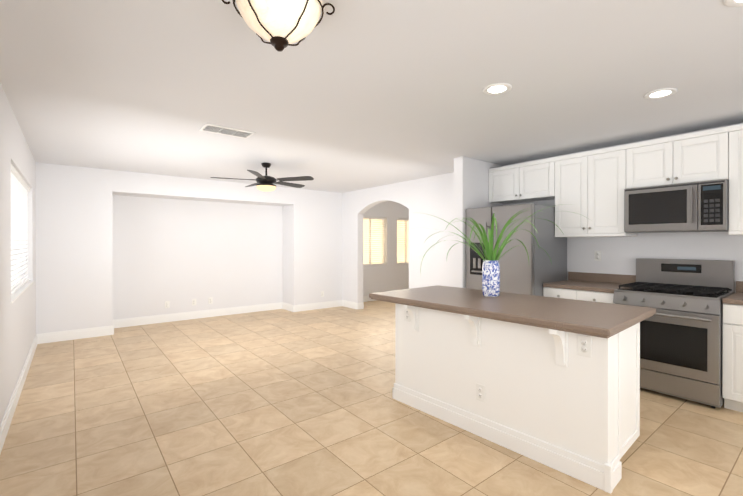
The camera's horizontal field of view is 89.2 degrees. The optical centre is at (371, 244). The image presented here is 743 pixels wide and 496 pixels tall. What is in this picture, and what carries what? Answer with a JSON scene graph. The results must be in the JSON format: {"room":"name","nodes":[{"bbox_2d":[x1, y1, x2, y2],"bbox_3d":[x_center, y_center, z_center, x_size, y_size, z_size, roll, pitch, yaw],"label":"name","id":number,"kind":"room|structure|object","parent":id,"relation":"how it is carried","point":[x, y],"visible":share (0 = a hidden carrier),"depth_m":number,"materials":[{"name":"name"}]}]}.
{"room":"kitchen","nodes":[
{"label":"kitchen","id":0,"kind":"room"},
{"bbox_2d":[0,83,35,424],"bbox_3d":[-1.980,0.125,1.723,0.200,2.440,9.950,0,0,-39],"label":"wall","id":1,"kind":"structure","parent":0,"point":[17,318],"depth_m":3.02,"materials":[{"name":"paint"}]},
{"bbox_2d":[0,334,38,453],"bbox_3d":[-1.708,1.278,1.559,0.016,0.135,8.950,0,0,-39],"label":"baseboard","id":2,"kind":"structure","parent":1,"relation":"attached to","point":[5,424],"depth_m":3.12,"materials":[{"name":"white wood"}]},
{"bbox_2d":[11,164,33,302],"bbox_3d":[-3.579,-0.115,3.740,0.212,1.150,2.100,0,0,-39],"label":"window","id":3,"kind":"structure","parent":1,"relation":"in","point":[20,188],"depth_m":3.83,"materials":[{"name":"white"}]},
{"bbox_2d":[36,162,347,333],"bbox_3d":[-2.735,0.110,6.918,5.070,2.440,0.720,0,0,-39],"label":"wall","id":4,"kind":"structure","parent":0,"point":[104,247],"depth_m":6.45,"materials":[{"name":"paint"}]},
{"bbox_2d":[39,324,114,343],"bbox_3d":[-4.147,1.268,5.329,0.836,0.135,0.019,0,0,-39],"label":"baseboard","id":5,"kind":"structure","parent":4,"relation":"attached to","point":[42,338],"depth_m":5.30,"materials":[{"name":"white wood"}]},
{"bbox_2d":[165,301,169,307],"bbox_3d":[-3.512,1.032,6.476,0.072,0.117,0.007,0,0,-39],"label":"outlet","id":6,"kind":"object","parent":4,"relation":"attached to","point":[167,304],"visible":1,"depth_m":6.48,"materials":[{"name":"white plastic"}]},
{"bbox_2d":[113,302,281,327],"bbox_3d":[-2.989,1.263,6.888,2.950,0.135,0.016,0,0,-39],"label":"baseboard","id":7,"kind":"structure","parent":4,"relation":"attached to","point":[136,321],"depth_m":6.72,"materials":[{"name":"white wood"}]},
{"bbox_2d":[208,297,212,303],"bbox_3d":[-2.956,1.030,6.918,0.072,0.117,0.007,0,0,-39],"label":"outlet","id":8,"kind":"object","parent":4,"relation":"attached to","point":[210,300],"visible":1,"depth_m":6.92,"materials":[{"name":"white plastic"}]},
{"bbox_2d":[282,302,291,311],"bbox_3d":[-1.686,1.261,7.609,0.019,0.135,0.450,0,0,-39],"label":"baseboard","id":9,"kind":"structure","parent":4,"relation":"attached to","point":[286,306],"depth_m":7.63,"materials":[{"name":"white wood"}]},
{"bbox_2d":[292,300,341,311],"bbox_3d":[-1.081,1.261,7.770,1.166,0.135,0.019,0,0,-39],"label":"baseboard","id":10,"kind":"structure","parent":4,"relation":"attached to","point":[329,304],"depth_m":7.72,"materials":[{"name":"white wood"}]},
{"bbox_2d":[342,300,358,309],"bbox_3d":[-0.446,1.260,7.896,0.016,0.135,0.526,0,0,-39],"label":"baseboard","id":11,"kind":"structure","parent":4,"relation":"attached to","point":[349,304],"depth_m":7.87,"materials":[{"name":"white wood"}]},
{"bbox_2d":[0,300,742,495],"bbox_3d":[1.179,1.387,4.784,9.150,0.100,10.800,0,0,-39],"label":"floor","id":12,"kind":"structure","parent":0,"point":[280,402],"depth_m":2.75,"materials":[{"name":"tile"}]},
{"bbox_2d":[385,301,639,493],"bbox_3d":[0.930,0.907,2.827,0.727,0.870,1.674,0,0,-42],"label":"kitchen island","id":13,"kind":"object","parent":12,"relation":"on","point":[553,382],"depth_m":2.40,"materials":[{"name":"white wood"}]},
{"bbox_2d":[369,285,655,336],"bbox_3d":[0.960,0.458,2.955,0.970,0.052,1.880,0,0,-42],"label":"island countertop","id":14,"kind":"structure","parent":13,"relation":"on","point":[600,319],"depth_m":2.57,"materials":[{"name":"brown stone"}]},
{"bbox_2d":[405,204,589,296],"bbox_3d":[0.942,0.068,3.167,1.462,0.725,1.534,0,0,-39],"label":"potted plant","id":15,"kind":"object","parent":14,"relation":"on","point":[491,276],"visible":1,"depth_m":3.08,"materials":[{"name":"green plant"}]},
{"bbox_2d":[466,203,566,295],"bbox_3d":[1.755,0.445,4.633,0.889,1.785,0.872,0,0,-39],"label":"refrigerator","id":16,"kind":"object","parent":12,"relation":"on","point":[520,273],"visible":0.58,"depth_m":4.26,"materials":[{"name":"grey metal"}]},
{"bbox_2d":[543,272,635,303],"bbox_3d":[2.360,0.834,4.095,0.653,1.010,0.709,0,0,-39],"label":"base cabinet","id":17,"kind":"object","parent":12,"relation":"on","point":[594,287],"depth_m":4.04,"materials":[{"name":"white wood"}]},
{"bbox_2d":[613,258,734,408],"bbox_3d":[2.775,0.743,3.483,0.745,1.195,0.750,0,0,-39],"label":"range","id":18,"kind":"object","parent":12,"relation":"on","point":[681,334],"visible":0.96,"depth_m":3.26,"materials":[{"name":"grey metal"}]},
{"bbox_2d":[722,281,742,411],"bbox_3d":[3.744,0.839,2.356,0.653,1.010,2.208,0,0,-39],"label":"base cabinet","id":19,"kind":"object","parent":12,"relation":"on","point":[732,368],"depth_m":3.00,"materials":[{"name":"painted wood"},{"name":"nickel"}]},
{"bbox_2d":[0,0,742,192],"bbox_3d":[1.179,-1.153,4.776,9.150,0.100,10.800,0,0,-39],"label":"ceiling","id":20,"kind":"structure","parent":0,"point":[350,95],"depth_m":2.56,"materials":[{"name":"paint"}]},
{"bbox_2d":[199,123,255,138],"bbox_3d":[-1.394,-1.093,3.649,0.460,0.014,0.260,0,0,-39],"label":"ceiling vent","id":21,"kind":"object","parent":20,"relation":"in","point":[222,130],"visible":1,"depth_m":3.62,"materials":[{"name":"white metal"}]},
{"bbox_2d":[210,163,313,191],"bbox_3d":[-1.464,-0.914,5.171,1.334,0.379,1.291,0,0,-39],"label":"ceiling fan","id":22,"kind":"object","parent":20,"relation":"hanging from","point":[265,183],"visible":1,"depth_m":5.04,"materials":[{"name":"black metal"}]},
{"bbox_2d":[222,0,334,51],"bbox_3d":[-0.404,-0.971,1.651,0.428,0.244,0.427,0,0,-39],"label":"pendant light","id":23,"kind":"object","parent":20,"relation":"hanging from","point":[279,25],"visible":1,"depth_m":1.59,"materials":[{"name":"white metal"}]},
{"bbox_2d":[483,83,511,94],"bbox_3d":[0.884,-1.092,2.650,0.196,0.009,0.196,0,0,-39],"label":"recessed light","id":24,"kind":"object","parent":20,"relation":"in","point":[496,88],"visible":1,"depth_m":2.64,"materials":[{"name":"white"}]},
{"bbox_2d":[644,88,677,98],"bbox_3d":[2.096,-1.092,2.733,0.196,0.009,0.196,0,0,-39],"label":"recessed light","id":25,"kind":"object","parent":20,"relation":"in","point":[660,93],"visible":0.98,"depth_m":2.73,"materials":[{"name":"white"}]},
{"bbox_2d":[724,0,742,6],"bbox_3d":[1.657,-1.089,1.630,0.196,0.009,0.196,0,0,-39],"label":"recessed light","id":26,"kind":"object","parent":20,"relation":"in","point":[733,3],"visible":0.98,"depth_m":1.70,"materials":[{"name":"white"}]},
{"bbox_2d":[348,195,443,302],"bbox_3d":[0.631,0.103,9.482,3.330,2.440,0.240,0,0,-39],"label":"wall","id":27,"kind":"structure","parent":0,"point":[362,280],"depth_m":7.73,"materials":[{"name":"paint"}]},
{"bbox_2d":[361,296,375,302],"bbox_3d":[0.698,1.256,9.401,3.350,0.135,0.016,0,0,-39],"label":"baseboard","id":28,"kind":"structure","parent":27,"relation":"attached to","point":[365,298],"depth_m":8.74,"materials":[{"name":"white wood"}]},
{"bbox_2d":[363,216,387,265],"bbox_3d":[-0.001,-0.080,8.958,0.850,1.150,0.192,0,0,-39],"label":"nook window","id":29,"kind":"structure","parent":27,"relation":"in","point":[383,230],"depth_m":9.00,"materials":[{"name":"white"}]},
{"bbox_2d":[397,218,408,263],"bbox_3d":[0.915,-0.083,9.687,0.850,1.150,0.192,0,0,-39],"label":"nook window","id":30,"kind":"structure","parent":27,"relation":"in","point":[405,240],"depth_m":9.59,"materials":[{"name":"white"}]},
{"bbox_2d":[452,156,499,287],"bbox_3d":[1.381,0.116,4.992,0.730,2.440,0.140,0,0,-39],"label":"wall","id":31,"kind":"structure","parent":0,"point":[470,177],"depth_m":4.79,"materials":[{"name":"paint"}]},
{"bbox_2d":[489,157,556,203],"bbox_3d":[1.980,-0.780,4.810,0.352,0.435,0.882,0,0,-39],"label":"upper cabinet","id":32,"kind":"object","parent":31,"relation":"attached to","point":[536,180],"depth_m":4.66,"materials":[{"name":"white wood"}]},
{"bbox_2d":[500,200,583,279],"bbox_3d":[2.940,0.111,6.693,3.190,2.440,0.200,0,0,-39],"label":"wall","id":33,"kind":"structure","parent":0,"point":[575,245],"depth_m":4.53,"materials":[{"name":"paint"}]},
{"bbox_2d":[444,203,742,292],"bbox_3d":[4.922,0.110,6.942,0.200,2.440,9.520,0,0,-39],"label":"wall","id":34,"kind":"structure","parent":0,"point":[619,255],"depth_m":3.96,"materials":[{"name":"paint"}]},
{"bbox_2d":[553,145,637,235],"bbox_3d":[2.477,-0.556,4.186,0.352,0.880,0.715,0,0,-39],"label":"upper cabinet","id":35,"kind":"object","parent":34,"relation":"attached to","point":[592,185],"depth_m":4.05,"materials":[{"name":"white wood"}]},
{"bbox_2d":[594,251,600,260],"bbox_3d":[2.595,0.128,4.319,0.007,0.117,0.072,0,0,-39],"label":"outlet","id":36,"kind":"object","parent":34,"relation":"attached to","point":[597,255],"visible":1,"depth_m":4.32,"materials":[{"name":"white plastic"}]},
{"bbox_2d":[625,126,728,188],"bbox_3d":[2.936,-0.777,3.609,0.352,0.435,0.758,0,0,-39],"label":"upper cabinet","id":37,"kind":"object","parent":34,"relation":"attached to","point":[695,156],"depth_m":3.46,"materials":[{"name":"white wood"}]},
{"bbox_2d":[624,179,728,232],"bbox_3d":[2.889,-0.338,3.571,0.466,0.436,0.750,0,0,-39],"label":"microwave","id":38,"kind":"object","parent":37,"relation":"attached to","point":[702,206],"visible":0.96,"depth_m":3.42,"materials":[{"name":"grey metal"}]},
{"bbox_2d":[728,124,742,231],"bbox_3d":[3.477,-0.553,2.930,0.352,0.880,0.980,0,0,-39],"label":"upper cabinet","id":39,"kind":"object","parent":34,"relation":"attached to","point":[735,131],"depth_m":3.17,"materials":[{"name":"white wood"}]},
{"label":"outside","id":40,"kind":"structure","parent":0,"visible":0},
{"bbox_2d":[363,219,408,263],"bbox_3d":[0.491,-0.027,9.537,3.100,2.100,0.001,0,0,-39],"label":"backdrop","id":41,"kind":"structure","parent":40,"point":[400,250],"depth_m":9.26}
]}

